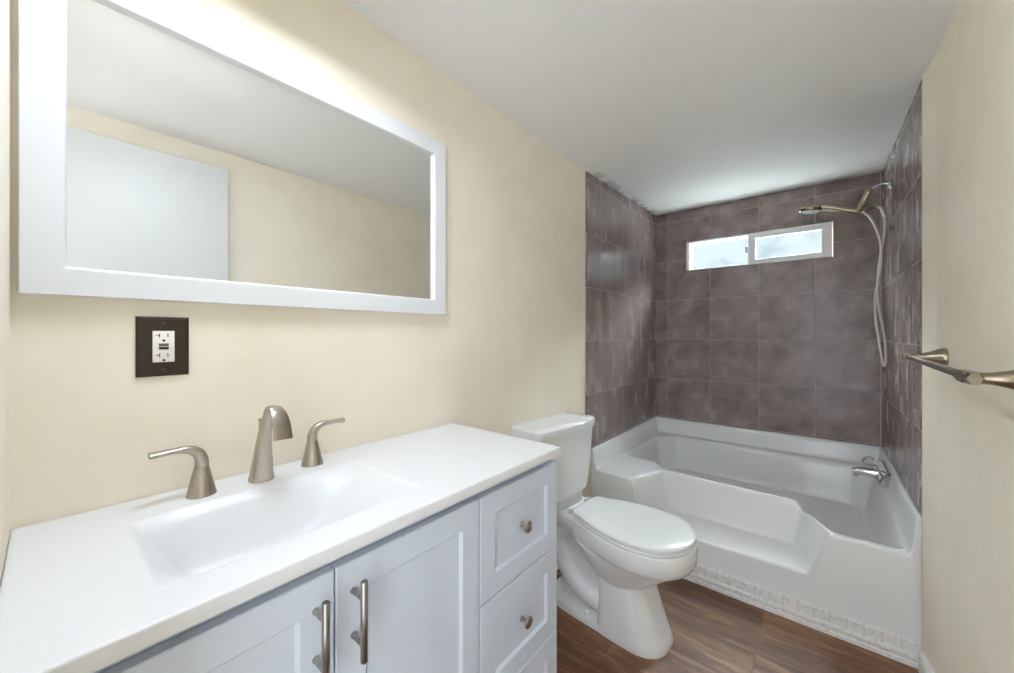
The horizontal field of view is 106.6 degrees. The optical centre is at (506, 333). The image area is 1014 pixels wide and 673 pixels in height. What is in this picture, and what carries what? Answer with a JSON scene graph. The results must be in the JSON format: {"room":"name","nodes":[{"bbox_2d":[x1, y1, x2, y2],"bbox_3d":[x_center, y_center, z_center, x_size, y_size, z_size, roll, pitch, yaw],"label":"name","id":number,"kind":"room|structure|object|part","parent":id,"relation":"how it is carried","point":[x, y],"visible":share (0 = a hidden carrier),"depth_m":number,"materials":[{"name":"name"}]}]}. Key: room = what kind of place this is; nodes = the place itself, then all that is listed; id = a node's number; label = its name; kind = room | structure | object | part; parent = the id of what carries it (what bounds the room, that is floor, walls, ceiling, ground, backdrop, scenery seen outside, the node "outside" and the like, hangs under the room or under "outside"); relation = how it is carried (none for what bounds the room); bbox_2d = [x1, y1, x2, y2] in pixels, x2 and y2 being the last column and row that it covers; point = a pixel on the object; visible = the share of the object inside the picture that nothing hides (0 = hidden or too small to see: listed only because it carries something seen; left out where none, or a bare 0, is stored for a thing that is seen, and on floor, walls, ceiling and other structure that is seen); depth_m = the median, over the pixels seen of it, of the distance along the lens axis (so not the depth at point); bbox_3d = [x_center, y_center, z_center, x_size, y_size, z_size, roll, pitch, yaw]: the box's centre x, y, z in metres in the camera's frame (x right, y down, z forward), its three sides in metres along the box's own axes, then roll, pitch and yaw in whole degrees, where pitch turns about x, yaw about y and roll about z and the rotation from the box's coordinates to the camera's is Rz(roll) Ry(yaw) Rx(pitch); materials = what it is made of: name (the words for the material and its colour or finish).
{"room":"bathroom","nodes":[
{"label":"bathroom","id":0,"kind":"room"},
{"bbox_2d":[0,0,9,585],"bbox_3d":[-0.352,0.090,0.171,1.560,2.300,0.100,0,0,40],"label":"wall","id":1,"kind":"structure","parent":0,"point":[4,4],"depth_m":0.56,"materials":[{"name":"beige paint"}]},
{"bbox_2d":[10,0,591,569],"bbox_3d":[0.159,0.090,1.936,0.100,2.300,3.472,0,0,40],"label":"wall","id":2,"kind":"structure","parent":0,"point":[507,350],"depth_m":1.06,"materials":[{"name":"beige paint"}]},
{"bbox_2d":[135,316,188,377],"bbox_3d":[-0.717,0.026,0.789,0.009,0.123,0.083,0,0,40],"label":"wall outlet","id":3,"kind":"object","parent":2,"relation":"attached to","point":[161,343],"visible":1,"depth_m":0.78,"materials":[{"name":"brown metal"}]},
{"bbox_2d":[152,331,174,362],"bbox_3d":[-0.715,0.026,0.788,0.004,0.065,0.034,0,0,40],"label":"receptacle","id":4,"kind":"object","parent":3,"relation":"attached to","point":[163,342],"depth_m":0.79,"materials":[{"name":"white plastic"}]},
{"bbox_2d":[18,0,445,314],"bbox_3d":[-0.529,-0.376,1.006,0.021,0.614,0.945,0,0,40],"label":"wall mirror","id":5,"kind":"object","parent":2,"relation":"attached to","point":[164,155],"visible":1,"depth_m":0.83,"materials":[{"name":"white paint"}]},
{"bbox_2d":[585,171,655,448],"bbox_3d":[0.855,-0.167,2.693,0.008,1.707,1.225,0,0,40],"label":"tile","id":6,"kind":"structure","parent":2,"relation":"attached to","point":[620,234],"depth_m":2.57,"materials":[{"name":"tile"}]},
{"bbox_2d":[339,0,958,215],"bbox_3d":[0.359,-1.003,1.000,1.800,0.098,4.800,0,0,40],"label":"ceiling","id":7,"kind":"structure","parent":0,"point":[672,105],"depth_m":1.40,"materials":[{"name":"paint"}]},
{"bbox_2d":[556,569,918,672],"bbox_3d":[0.359,1.265,1.000,1.800,0.050,4.800,0,0,40],"label":"floor","id":8,"kind":"structure","parent":0,"point":[713,631],"depth_m":1.50,"materials":[{"name":"brown wood"}]},
{"bbox_2d":[93,459,556,672],"bbox_3d":[-0.328,0.799,0.876,0.492,0.882,1.002,0,0,40],"label":"vanity cabinet","id":9,"kind":"object","parent":8,"relation":"on","point":[470,585],"visible":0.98,"depth_m":0.75,"materials":[{"name":"white paint"}]},
{"bbox_3d":[-0.390,0.756,0.492,0.020,0.751,0.326,0,0,40],"label":"door","id":10,"kind":"part","parent":9,"relation":"part of","materials":[{"name":"white paint"}]},
{"bbox_2d":[0,423,560,672],"bbox_3d":[-0.342,0.382,0.879,0.470,0.100,1.002,0,0,40],"label":"countertop","id":11,"kind":"structure","parent":9,"relation":"on","point":[86,592],"depth_m":0.65,"materials":[{"name":"white stone"}]},
{"bbox_2d":[148,405,345,499],"bbox_3d":[-0.536,0.254,0.851,0.137,0.189,0.388,0,0,40],"label":"sink faucet","id":12,"kind":"object","parent":11,"relation":"on","point":[202,484],"visible":0.99,"depth_m":0.84,"materials":[{"name":"silver metal"}]},
{"bbox_3d":[-0.653,0.249,0.755,0.026,0.048,0.092,0,0,38],"label":"lever","id":13,"kind":"part","parent":12,"relation":"part of","materials":[{"name":"silver metal"}]},
{"bbox_3d":[-0.632,0.302,0.783,0.051,0.059,0.051,0,0,40],"label":"handle","id":14,"kind":"part","parent":12,"relation":"part of","materials":[{"name":"silver metal"}]},
{"bbox_3d":[-0.533,0.254,0.845,0.122,0.189,0.051,0,0,34],"label":"spout","id":15,"kind":"part","parent":12,"relation":"part of","materials":[{"name":"silver metal"}]},
{"bbox_3d":[-0.497,0.302,0.965,0.051,0.059,0.051,0,0,40],"label":"handle","id":16,"kind":"part","parent":12,"relation":"part of","materials":[{"name":"silver metal"}]},
{"bbox_3d":[-0.474,0.249,0.991,0.026,0.048,0.092,0,0,41],"label":"lever","id":17,"kind":"part","parent":12,"relation":"part of","materials":[{"name":"silver metal"}]},
{"bbox_3d":[-0.283,0.468,0.576,0.043,0.131,0.012,0,0,40],"label":"handle","id":18,"kind":"part","parent":9,"relation":"part of","materials":[{"name":"metal"}]},
{"bbox_3d":[-0.244,0.468,0.624,0.043,0.131,0.012,0,0,40],"label":"handle","id":19,"kind":"part","parent":9,"relation":"part of","materials":[{"name":"metal"}]},
{"bbox_3d":[-0.178,0.756,0.749,0.020,0.751,0.335,0,0,40],"label":"door","id":20,"kind":"part","parent":9,"relation":"part of","materials":[{"name":"white paint"}]},
{"bbox_3d":[0.036,0.506,1.009,0.020,0.250,0.331,0,0,40],"label":"drawer","id":21,"kind":"part","parent":9,"relation":"part of","materials":[{"name":"white paint"}]},
{"bbox_3d":[0.036,0.757,1.009,0.020,0.245,0.331,0,0,40],"label":"drawer","id":22,"kind":"part","parent":9,"relation":"part of","materials":[{"name":"white paint"}]},
{"bbox_3d":[0.049,0.757,0.998,0.033,0.031,0.031,0,0,40],"label":"knob","id":23,"kind":"part","parent":9,"relation":"part of","materials":[{"name":"metal"}]},
{"bbox_3d":[0.049,0.506,0.998,0.033,0.031,0.031,0,0,40],"label":"knob","id":24,"kind":"part","parent":9,"relation":"part of","materials":[{"name":"metal"}]},
{"bbox_3d":[0.036,1.007,1.009,0.020,0.250,0.331,0,0,40],"label":"drawer","id":25,"kind":"part","parent":9,"relation":"part of","materials":[{"name":"white paint"}]},
{"bbox_2d":[511,412,697,658],"bbox_3d":[0.418,0.826,1.625,0.713,0.828,0.481,0,0,44],"label":"toilet","id":26,"kind":"object","parent":8,"relation":"on","point":[613,555],"visible":0.91,"depth_m":1.55,"materials":[{"name":"white ceramic"}]},
{"bbox_3d":[0.234,0.606,1.795,0.189,0.305,0.440,0,0,44],"label":"tank","id":27,"kind":"part","parent":26,"relation":"part of","materials":[{"name":"white ceramic"}]},
{"bbox_3d":[0.237,0.433,1.793,0.202,0.042,0.464,0,0,44],"label":"tank lid","id":28,"kind":"part","parent":26,"relation":"part of","materials":[{"name":"white ceramic"}]},
{"bbox_3d":[0.518,0.795,1.600,0.513,0.034,0.361,0,0,44],"label":"lid","id":29,"kind":"part","parent":26,"relation":"part of","materials":[{"name":"white plastic"}]},
{"bbox_3d":[0.528,0.807,1.591,0.486,0.012,0.360,0,0,44],"label":"seat","id":30,"kind":"part","parent":26,"relation":"part of","materials":[{"name":"white plastic"}]},
{"bbox_2d":[592,416,921,644],"bbox_3d":[1.398,0.965,2.290,1.354,0.551,1.152,0,0,40],"label":"bathtub","id":31,"kind":"object","parent":8,"relation":"on","point":[787,514],"visible":0.96,"depth_m":2.01,"materials":[{"name":"white plastic"}]},
{"bbox_2d":[683,563,921,668],"bbox_3d":[1.020,1.198,1.834,1.350,0.084,0.032,0,0,40],"label":"trim","id":32,"kind":"structure","parent":31,"relation":"attached to","point":[902,649],"depth_m":1.60,"materials":[{"name":"white tile"}]},
{"bbox_2d":[852,456,890,488],"bbox_3d":[1.984,0.731,2.071,0.142,0.124,0.290,0,0,40],"label":"tub faucet","id":33,"kind":"object","parent":31,"relation":"attached to","point":[879,471],"visible":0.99,"depth_m":2.05,"materials":[{"name":"silver metal"}]},
{"bbox_3d":[1.972,0.761,2.081,0.112,0.056,0.054,0,0,40],"label":"spout","id":34,"kind":"part","parent":33,"relation":"part of","materials":[{"name":"silver metal"}]},
{"bbox_3d":[1.980,0.695,2.074,0.054,0.052,0.054,0,0,40],"label":"knob","id":35,"kind":"part","parent":33,"relation":"part of","materials":[{"name":"white plastic"}]},
{"bbox_2d":[657,221,883,449],"bbox_3d":[1.800,0.080,2.778,1.560,2.320,0.089,0,0,40],"label":"wall","id":36,"kind":"structure","parent":0,"point":[832,221],"depth_m":2.64,"materials":[{"name":"beige paint"}]},
{"bbox_2d":[686,222,832,270],"bbox_3d":[1.793,-0.616,2.758,0.882,0.226,0.079,0,0,40],"label":"window","id":37,"kind":"structure","parent":36,"relation":"in","point":[826,228],"depth_m":2.65,"materials":[{"name":"white plastic"}]},
{"bbox_3d":[1.647,-0.614,2.896,0.442,0.208,0.026,0,0,40],"label":"sash","id":38,"kind":"part","parent":37,"relation":"part of","materials":[{"name":"glass"}]},
{"bbox_3d":[1.937,-0.614,2.614,0.458,0.208,0.028,0,0,40],"label":"sash","id":39,"kind":"part","parent":37,"relation":"part of","materials":[{"name":"glass"}]},
{"bbox_2d":[656,172,881,446],"bbox_3d":[1.768,-0.167,2.739,1.360,1.707,0.010,0,0,40],"label":"tile","id":40,"kind":"structure","parent":36,"relation":"attached to","point":[787,347],"depth_m":2.64,"materials":[{"name":"grey tile"}]},
{"bbox_2d":[886,0,1013,672],"bbox_3d":[1.283,0.090,1.008,0.105,2.300,3.472,0,0,40],"label":"wall","id":41,"kind":"structure","parent":0,"point":[967,517],"depth_m":1.03,"materials":[{"name":"beige paint"}]},
{"bbox_2d":[882,80,921,516],"bbox_3d":[1.917,-0.167,1.851,0.006,1.707,1.171,0,0,40],"label":"tile","id":42,"kind":"structure","parent":41,"relation":"attached to","point":[902,203],"depth_m":1.70,"materials":[{"name":"tile"}]},
{"bbox_2d":[799,179,891,366],"bbox_3d":[1.887,-0.322,2.125,0.388,0.997,0.108,0,0,40],"label":"shower head","id":43,"kind":"object","parent":42,"relation":"attached to","point":[809,209],"visible":1,"depth_m":2.04},
{"bbox_3d":[2.002,-0.789,2.030,0.090,0.045,0.015,0,0,40],"label":"shower arm","id":44,"kind":"part","parent":43,"relation":"part of","materials":[{"name":"silver metal"}]},
{"bbox_2d":[918,651,934,672],"bbox_3d":[1.088,1.202,0.855,0.026,0.076,1.384,0,0,40],"label":"baseboard","id":45,"kind":"structure","parent":41,"relation":"attached to","point":[924,666],"depth_m":1.35,"materials":[{"name":"white"}]},
{"bbox_2d":[902,348,1013,389],"bbox_3d":[1.130,0.079,0.961,0.098,0.070,0.730,0,0,40],"label":"towel bar","id":46,"kind":"object","parent":41,"relation":"attached to","point":[938,359],"visible":1,"depth_m":0.76,"materials":[{"name":"silver metal"}]}
]}

